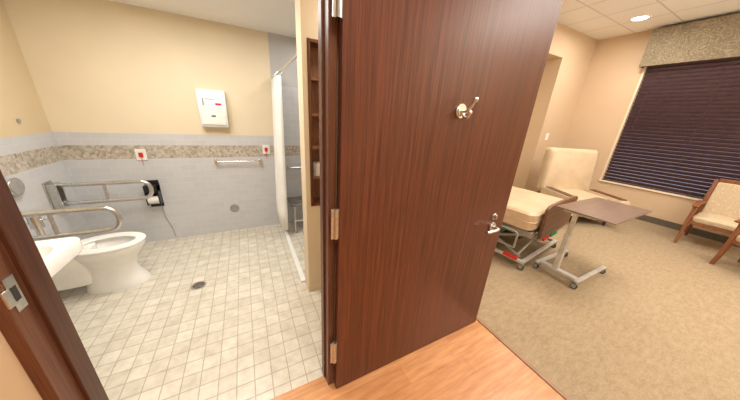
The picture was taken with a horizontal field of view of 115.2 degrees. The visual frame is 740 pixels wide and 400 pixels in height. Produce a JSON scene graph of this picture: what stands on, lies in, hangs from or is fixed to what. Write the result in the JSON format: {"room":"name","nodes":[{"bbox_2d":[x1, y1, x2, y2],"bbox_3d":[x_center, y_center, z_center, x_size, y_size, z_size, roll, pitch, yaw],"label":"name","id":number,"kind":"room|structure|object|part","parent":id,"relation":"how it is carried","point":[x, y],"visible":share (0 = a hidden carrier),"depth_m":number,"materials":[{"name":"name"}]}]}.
{"room":"hospital room","nodes":[
{"label":"hospital room","id":0,"kind":"room"},
{"bbox_2d":[0,0,91,239],"bbox_3d":[-2.521,-0.654,1.087,0.123,3.404,2.368,-7,22,-27],"label":"wall","id":1,"kind":"structure","parent":0,"point":[29,151],"depth_m":1.97,"materials":[{"name":"beige paint"}]},
{"bbox_2d":[7,178,24,195],"bbox_3d":[-2.716,-0.099,1.788,0.044,0.140,0.140,-7,22,-27],"label":"round cover plate","id":2,"kind":"object","parent":1,"relation":"attached to","point":[16,186],"visible":0.92,"depth_m":1.79,"materials":[{"name":"metal"}]},
{"bbox_2d":[34,237,83,277],"bbox_3d":[-1.916,0.485,1.068,0.704,0.618,0.560,-7,22,-27],"label":"sink","id":3,"kind":"object","parent":1,"relation":"attached to","point":[56,254],"visible":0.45,"depth_m":1.28,"materials":[{"name":"white ceramic"}]},
{"bbox_2d":[21,206,122,240],"bbox_3d":[-2.242,0.183,1.663,0.718,0.280,0.120,-7,22,-27],"label":"grab rail","id":4,"kind":"object","parent":1,"relation":"attached to","point":[119,220],"visible":0.94,"depth_m":1.69,"materials":[{"name":"metal"}]},
{"bbox_2d":[41,180,153,209],"bbox_3d":[-2.596,-0.069,2.310,0.718,0.280,0.120,-7,22,-27],"label":"grab rail","id":5,"kind":"object","parent":1,"relation":"attached to","point":[55,192],"visible":0.88,"depth_m":2.22,"materials":[{"name":"metal"}]},
{"bbox_2d":[3,0,302,241],"bbox_3d":[-1.696,-1.214,2.817,3.250,3.404,0.117,-7,22,-27],"label":"wall","id":6,"kind":"structure","parent":0,"point":[111,79],"depth_m":2.56,"materials":[{"name":"beige paint"}]},
{"bbox_2d":[134,149,147,165],"bbox_3d":[-2.509,-0.467,2.579,0.090,0.180,0.022,-7,22,-27],"label":"station","id":7,"kind":"object","parent":6,"relation":"attached to","point":[140,154],"visible":1,"depth_m":2.57,"materials":[{"name":"white plastic"}]},
{"bbox_3d":[-2.509,-0.497,2.573,0.090,0.120,0.012,-7,22,-27],"label":"plate","id":8,"kind":"part","parent":7,"relation":"part of","materials":[{"name":"white plastic"}]},
{"bbox_2d":[142,180,175,235],"bbox_3d":[-2.481,0.135,2.776,0.163,0.740,0.110,-7,22,-27],"label":"toilet roll holder","id":9,"kind":"object","parent":6,"relation":"attached to","point":[156,199],"visible":0.94,"depth_m":2.69,"materials":[{"name":"black plastic"}]},
{"bbox_2d":[195,88,228,127],"bbox_3d":[-1.796,-1.044,2.687,0.270,0.400,0.118,-7,22,-27],"label":"dispenser","id":10,"kind":"object","parent":6,"relation":"attached to","point":[212,107],"visible":1,"depth_m":2.65,"materials":[{"name":"white plastic"}]},
{"bbox_2d":[230,204,238,211],"bbox_3d":[-1.834,0.112,3.181,0.110,0.110,0.010,-7,22,-27],"label":"round cover plate","id":11,"kind":"object","parent":6,"relation":"attached to","point":[234,208],"visible":1,"depth_m":3.17,"materials":[{"name":"grey plastic"}]},
{"bbox_2d":[214,158,260,163],"bbox_3d":[-1.675,-0.497,2.995,0.518,0.056,0.070,-7,22,-27],"label":"towel bar","id":12,"kind":"object","parent":6,"relation":"attached to","point":[216,161],"visible":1,"depth_m":2.97,"materials":[{"name":"silver metal"}]},
{"bbox_2d":[262,145,269,154],"bbox_3d":[-1.381,-0.643,3.128,0.090,0.180,0.022,-7,22,-27],"label":"station","id":13,"kind":"object","parent":6,"relation":"attached to","point":[265,148],"visible":1,"depth_m":3.11,"materials":[{"name":"white plastic"}]},
{"bbox_2d":[285,165,300,169],"bbox_3d":[-0.836,-0.489,3.453,0.776,0.076,0.076,-7,22,-27],"label":"grab bar","id":14,"kind":"object","parent":6,"relation":"attached to","point":[287,167],"visible":0.45,"depth_m":3.31,"materials":[{"name":"metal"}]},
{"bbox_2d":[0,19,338,399],"bbox_3d":[-0.910,-0.380,0.604,4.200,3.404,0.075,-7,22,-27],"label":"wall","id":15,"kind":"structure","parent":0,"point":[15,384],"depth_m":0.79,"materials":[{"name":"beige paint"}]},
{"bbox_2d":[0,170,108,399],"bbox_3d":[-1.137,0.093,0.703,0.049,2.420,0.170,-7,22,-27],"label":"trim","id":16,"kind":"structure","parent":15,"relation":"attached to","point":[36,324],"depth_m":0.80,"materials":[{"name":"brown wood"}]},
{"bbox_3d":[-1.118,0.294,0.739,0.003,0.120,0.038,-7,22,-27],"label":"strike plate","id":17,"kind":"part","parent":16,"relation":"part of","materials":[{"name":"metal"}]},
{"bbox_2d":[318,0,337,384],"bbox_3d":[-0.204,0.005,1.119,0.045,2.420,0.110,-7,22,-27],"label":"trim","id":18,"kind":"structure","parent":15,"relation":"attached to","point":[327,24],"depth_m":1.03,"materials":[{"name":"brown wood"}]},
{"bbox_2d":[330,0,562,388],"bbox_3d":[0.413,-0.013,1.301,1.284,2.394,0.131,-7,22,-27],"label":"door","id":19,"kind":"structure","parent":15,"relation":"in","point":[437,98],"depth_m":1.21,"materials":[{"name":"brown wood"}]},
{"bbox_3d":[0.828,0.207,1.581,0.127,0.025,0.042,-7,22,-27],"label":"lever","id":20,"kind":"part","parent":19,"relation":"part of","materials":[{"name":"metal"}]},
{"bbox_3d":[0.864,0.192,1.625,0.062,0.062,0.050,-7,22,-27],"label":"lever handle","id":21,"kind":"part","parent":19,"relation":"part of","materials":[{"name":"metal"}]},
{"bbox_2d":[109,0,295,37],"bbox_3d":[-1.051,-1.573,1.534,3.077,0.100,2.368,-7,22,-27],"label":"ceiling","id":22,"kind":"structure","parent":0,"point":[271,16],"depth_m":2.21,"materials":[{"name":"paint"}]},
{"bbox_2d":[295,0,320,291],"bbox_3d":[-0.181,-0.348,2.066,0.805,2.456,0.160,-7,22,-27],"label":"wall","id":23,"kind":"structure","parent":0,"point":[306,11],"depth_m":1.81,"materials":[{"name":"beige paint"}]},
{"bbox_2d":[275,52,296,74],"bbox_3d":[-0.850,-1.295,2.303,0.026,0.025,1.453,-7,22,-27],"label":"curtain rod","id":24,"kind":"object","parent":23,"relation":"attached to","point":[294,56],"visible":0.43,"depth_m":2.00,"materials":[{"name":"metal"}]},
{"bbox_2d":[271,70,287,230],"bbox_3d":[-1.153,-0.564,2.984,0.131,1.894,0.473,-7,22,-27],"label":"shower curtain","id":25,"kind":"object","parent":24,"relation":"hanging from","point":[278,129],"visible":0.99,"depth_m":2.88,"materials":[{"name":"fabric"}]},
{"bbox_2d":[307,38,319,205],"bbox_3d":[-0.323,-0.553,1.895,0.364,1.196,0.154,-7,22,-27],"label":"wall shelf unit","id":26,"kind":"object","parent":23,"relation":"attached to","point":[312,44],"visible":0.19,"depth_m":1.81,"materials":[{"name":"brown wood"}]},
{"bbox_3d":[-0.300,-0.891,1.774,0.328,0.018,0.138,-7,22,-27],"label":"shelf","id":27,"kind":"part","parent":26,"relation":"part of","materials":[{"name":"brown wood"}]},
{"bbox_3d":[-0.329,-0.440,1.934,0.328,0.018,0.138,-7,22,-27],"label":"shelf","id":28,"kind":"part","parent":26,"relation":"part of","materials":[{"name":"brown wood"}]},
{"bbox_2d":[313,161,319,175],"bbox_3d":[-0.427,-0.261,1.954,0.106,0.100,0.106,-7,22,-27],"label":"paper roll","id":29,"kind":"object","parent":26,"relation":"on","point":[316,165],"visible":0.56,"depth_m":1.91,"materials":[{"name":"white paper"}]},
{"bbox_2d":[58,217,739,399],"bbox_3d":[1.585,1.152,1.977,9.550,0.104,6.300,-7,22,-27],"label":"floor","id":30,"kind":"structure","parent":0,"point":[662,321],"depth_m":1.91,"materials":[{"name":"carpet"}]},
{"bbox_2d":[25,216,151,293],"bbox_3d":[-2.396,0.442,2.028,0.717,0.730,0.382,-7,22,-27],"label":"toilet","id":31,"kind":"object","parent":30,"relation":"on","point":[107,263],"visible":0.67,"depth_m":2.04,"materials":[{"name":"white ceramic"}]},
{"bbox_3d":[-2.302,0.374,2.053,0.514,0.020,0.382,-7,22,-27],"label":"seat","id":32,"kind":"part","parent":31,"relation":"part of","materials":[{"name":"white plastic"}]},
{"bbox_3d":[-2.315,0.580,2.126,0.500,0.414,0.368,-7,22,-27],"label":"bowl","id":33,"kind":"part","parent":31,"relation":"part of","materials":[{"name":"white ceramic"}]},
{"bbox_2d":[191,281,206,289],"bbox_3d":[-1.621,0.807,2.221,0.124,0.006,0.124,-7,22,-27],"label":"floor drain","id":34,"kind":"object","parent":30,"relation":"on","point":[198,285],"visible":1,"depth_m":2.22,"materials":[{"name":"silver metal"}]},
{"bbox_2d":[283,229,305,282],"bbox_3d":[-0.994,0.581,2.954,0.045,0.020,1.453,-7,22,-27],"label":"trim","id":35,"kind":"structure","parent":30,"relation":"on","point":[295,258],"depth_m":2.70,"materials":[{"name":"white plastic"}]},
{"bbox_2d":[287,196,302,232],"bbox_3d":[-0.899,0.185,3.486,0.560,0.422,0.400,-7,22,-27],"label":"shower bench","id":36,"kind":"object","parent":30,"relation":"on","point":[296,201],"visible":0.41,"depth_m":3.27,"materials":[{"name":"metal"}]},
{"bbox_3d":[-1.034,0.288,3.248,0.040,0.370,0.040,-7,22,-27],"label":"leg","id":37,"kind":"part","parent":36,"relation":"part of","materials":[{"name":"metal"}]},
{"bbox_2d":[476,317,571,399],"bbox_3d":[1.726,1.593,0.600,0.030,0.008,3.600,-7,22,-27],"label":"trim","id":38,"kind":"structure","parent":30,"relation":"on","point":[478,319],"depth_m":1.69,"materials":[{"name":"beige wood"}]},
{"bbox_2d":[495,186,577,269],"bbox_3d":[1.628,0.051,3.757,1.219,0.795,2.240,-10,24,-34],"label":"hospital bed","id":39,"kind":"object","parent":30,"relation":"on","point":[527,213],"visible":0.47,"depth_m":2.82,"materials":[{"name":"beige fabric"}]},
{"bbox_3d":[1.531,0.379,2.927,0.023,0.224,0.574,-10,24,-34],"label":"rail","id":40,"kind":"part","parent":39,"relation":"part of","materials":[{"name":"metal"}]},
{"bbox_3d":[1.611,0.432,3.075,0.036,0.343,0.764,-10,24,-34],"label":"lift arm","id":41,"kind":"part","parent":39,"relation":"part of","materials":[{"name":"paint"}]},
{"bbox_3d":[1.578,0.438,3.053,0.036,0.343,0.764,-10,24,-34],"label":"lift arm","id":42,"kind":"part","parent":39,"relation":"part of","materials":[{"name":"paint"}]},
{"bbox_3d":[1.629,0.012,3.755,1.010,0.070,2.140,-10,24,-34],"label":"deck frame","id":43,"kind":"part","parent":39,"relation":"part of","materials":[{"name":"paint"}]},
{"bbox_3d":[1.631,0.352,3.795,1.060,0.035,2.030,-10,24,-34],"label":"frame","id":44,"kind":"part","parent":39,"relation":"part of","materials":[{"name":"paint"}]},
{"bbox_3d":[1.646,-0.135,3.709,1.110,0.220,2.120,-10,24,-34],"label":"mattress","id":45,"kind":"part","parent":39,"relation":"part of","materials":[{"name":"beige plastic"}]},
{"bbox_3d":[2.356,0.190,2.925,0.999,0.415,0.035,-10,24,-34],"label":"footboard","id":46,"kind":"part","parent":39,"relation":"part of","materials":[{"name":"brown wood"}]},
{"bbox_2d":[537,147,629,225],"bbox_3d":[3.858,-0.256,4.321,1.010,1.264,0.967,4,19,0],"label":"recliner","id":47,"kind":"object","parent":30,"relation":"on","point":[564,172],"visible":0.62,"depth_m":4.46,"materials":[{"name":"beige leather"}]},
{"bbox_3d":[3.421,0.001,4.288,0.170,0.310,0.720,4,19,0],"label":"armrest","id":48,"kind":"part","parent":47,"relation":"part of","materials":[{"name":"beige plastic"}]},
{"bbox_3d":[3.851,-0.569,4.582,0.950,0.850,0.266,4,19,0],"label":"backrest","id":49,"kind":"part","parent":47,"relation":"part of","materials":[{"name":"beige leather"}]},
{"bbox_3d":[3.841,0.002,4.392,0.620,0.290,0.670,4,19,0],"label":"seat","id":50,"kind":"part","parent":47,"relation":"part of","materials":[{"name":"beige plastic"}]},
{"bbox_3d":[4.260,0.053,4.292,0.170,0.310,0.720,4,19,0],"label":"armrest","id":51,"kind":"part","parent":47,"relation":"part of","materials":[{"name":"beige plastic"}]},
{"bbox_2d":[533,197,651,288],"bbox_3d":[2.394,0.473,2.619,0.920,0.852,0.558,-7,22,-27],"label":"table","id":52,"kind":"object","parent":30,"relation":"on","point":[596,208],"visible":1,"depth_m":2.50,"materials":[{"name":"laminate"}]},
{"bbox_2d":[673,178,739,262],"bbox_3d":[5.326,0.259,3.497,0.713,1.020,0.644,-7,22,-28],"label":"armchair","id":53,"kind":"object","parent":30,"relation":"on","point":[721,209],"visible":1,"depth_m":3.61,"materials":[{"name":"beige fabric"}]},
{"bbox_3d":[4.907,0.380,3.651,0.102,0.640,0.044,-7,22,-28],"label":"leg","id":54,"kind":"part","parent":53,"relation":"part of","materials":[{"name":"brown wood"}]},
{"bbox_3d":[5.159,0.045,3.670,0.618,0.062,0.064,-7,22,-28],"label":"armrest","id":55,"kind":"part","parent":53,"relation":"part of","materials":[{"name":"brown wood"}]},
{"bbox_3d":[5.443,0.146,3.868,0.131,1.000,0.048,-7,22,-28],"label":"leg","id":56,"kind":"part","parent":53,"relation":"part of","materials":[{"name":"brown wood"}]},
{"bbox_3d":[5.070,0.423,3.409,0.023,0.060,0.540,-7,22,-28],"label":"rail","id":57,"kind":"part","parent":53,"relation":"part of","materials":[{"name":"brown wood"}]},
{"bbox_3d":[5.295,0.333,3.508,0.560,0.090,0.530,-7,22,-28],"label":"seat","id":58,"kind":"part","parent":53,"relation":"part of","materials":[{"name":"fabric"}]},
{"bbox_3d":[5.580,0.037,3.561,0.092,0.505,0.510,-7,22,-28],"label":"backrest","id":59,"kind":"part","parent":53,"relation":"part of","materials":[{"name":"fabric"}]},
{"bbox_3d":[5.632,-0.231,3.487,0.040,0.055,0.520,-7,22,-28],"label":"rail","id":60,"kind":"part","parent":53,"relation":"part of","materials":[{"name":"brown wood"}]},
{"bbox_2d":[709,219,739,264],"bbox_3d":[4.928,0.520,2.687,0.713,1.020,0.644,7,20,9],"label":"armchair","id":61,"kind":"object","parent":30,"relation":"on","point":[734,238],"visible":1,"depth_m":3.05,"materials":[{"name":"brown wood"}]},
{"bbox_3d":[4.642,0.619,2.779,0.023,0.060,0.540,7,20,9],"label":"rail","id":62,"kind":"part","parent":61,"relation":"part of","materials":[{"name":"brown wood"}]},
{"bbox_2d":[513,22,596,191],"bbox_3d":[2.282,-1.613,4.660,5.350,3.404,0.693,-7,22,-27],"label":"wall","id":63,"kind":"structure","parent":0,"point":[571,51],"depth_m":5.04,"materials":[{"name":"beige paint"}]},
{"bbox_2d":[562,15,730,236],"bbox_3d":[6.023,-0.860,3.206,0.154,3.404,5.607,-7,22,-27],"label":"wall","id":64,"kind":"structure","parent":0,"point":[613,75],"depth_m":4.82,"materials":[{"name":"beige paint"}]},
{"bbox_2d":[535,191,739,247],"bbox_3d":[5.369,0.748,3.474,1.096,0.120,5.607,-7,22,-27],"label":"baseboard","id":65,"kind":"structure","parent":64,"relation":"attached to","point":[698,232],"depth_m":4.16,"materials":[{"name":"plastic"}]},
{"bbox_2d":[599,66,739,200],"bbox_3d":[5.688,-1.084,3.738,0.140,2.250,2.500,-7,22,-27],"label":"window","id":66,"kind":"structure","parent":64,"relation":"attached to","point":[645,67],"depth_m":4.51,"materials":[{"name":"white plastic"}]},
{"bbox_3d":[5.729,-1.103,3.753,0.050,2.220,2.440,-7,22,-27],"label":"frame","id":67,"kind":"part","parent":66,"relation":"part of","materials":[{"name":"white plastic"}]},
{"bbox_3d":[5.729,-1.103,3.754,0.005,2.120,2.340,-7,22,-27],"label":"pane","id":68,"kind":"part","parent":66,"relation":"part of","materials":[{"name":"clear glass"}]},
{"bbox_2d":[603,57,739,198],"bbox_3d":[5.671,-1.097,3.724,0.059,2.214,2.420,-7,22,-27],"label":"window blind","id":69,"kind":"object","parent":64,"relation":"attached to","point":[685,99],"visible":0.93,"depth_m":4.09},
{"bbox_3d":[5.610,-0.066,4.092,0.050,0.021,2.420,-7,22,-27],"label":"rail","id":70,"kind":"part","parent":69,"relation":"part of","materials":[{"name":"brown wood"}]},
{"bbox_3d":[5.510,-1.186,3.963,0.003,2.170,0.003,-7,22,-27],"label":"ladder cord","id":71,"kind":"part","parent":69,"relation":"part of","materials":[{"name":"fabric"}]},
{"bbox_2d":[639,13,739,67],"bbox_3d":[5.661,-2.338,3.224,0.168,0.590,2.580,-7,22,-27],"label":"valance","id":72,"kind":"object","parent":64,"relation":"attached to","point":[717,37],"visible":1,"depth_m":3.79,"materials":[{"name":"fabric"}]},
{"bbox_2d":[557,0,739,39],"bbox_3d":[2.843,-2.938,3.244,5.350,0.100,2.700,-7,22,-27],"label":"ceiling","id":73,"kind":"structure","parent":0,"point":[596,19],"depth_m":3.72,"materials":[{"name":"tile"}]},
{"bbox_2d":[629,15,651,21],"bbox_3d":[4.459,-3.000,3.875,0.260,0.009,0.260,-7,22,-27],"label":"recessed light","id":74,"kind":"object","parent":73,"relation":"in","point":[641,17],"visible":1,"depth_m":3.87,"materials":[{"name":"white plastic"}]}
]}

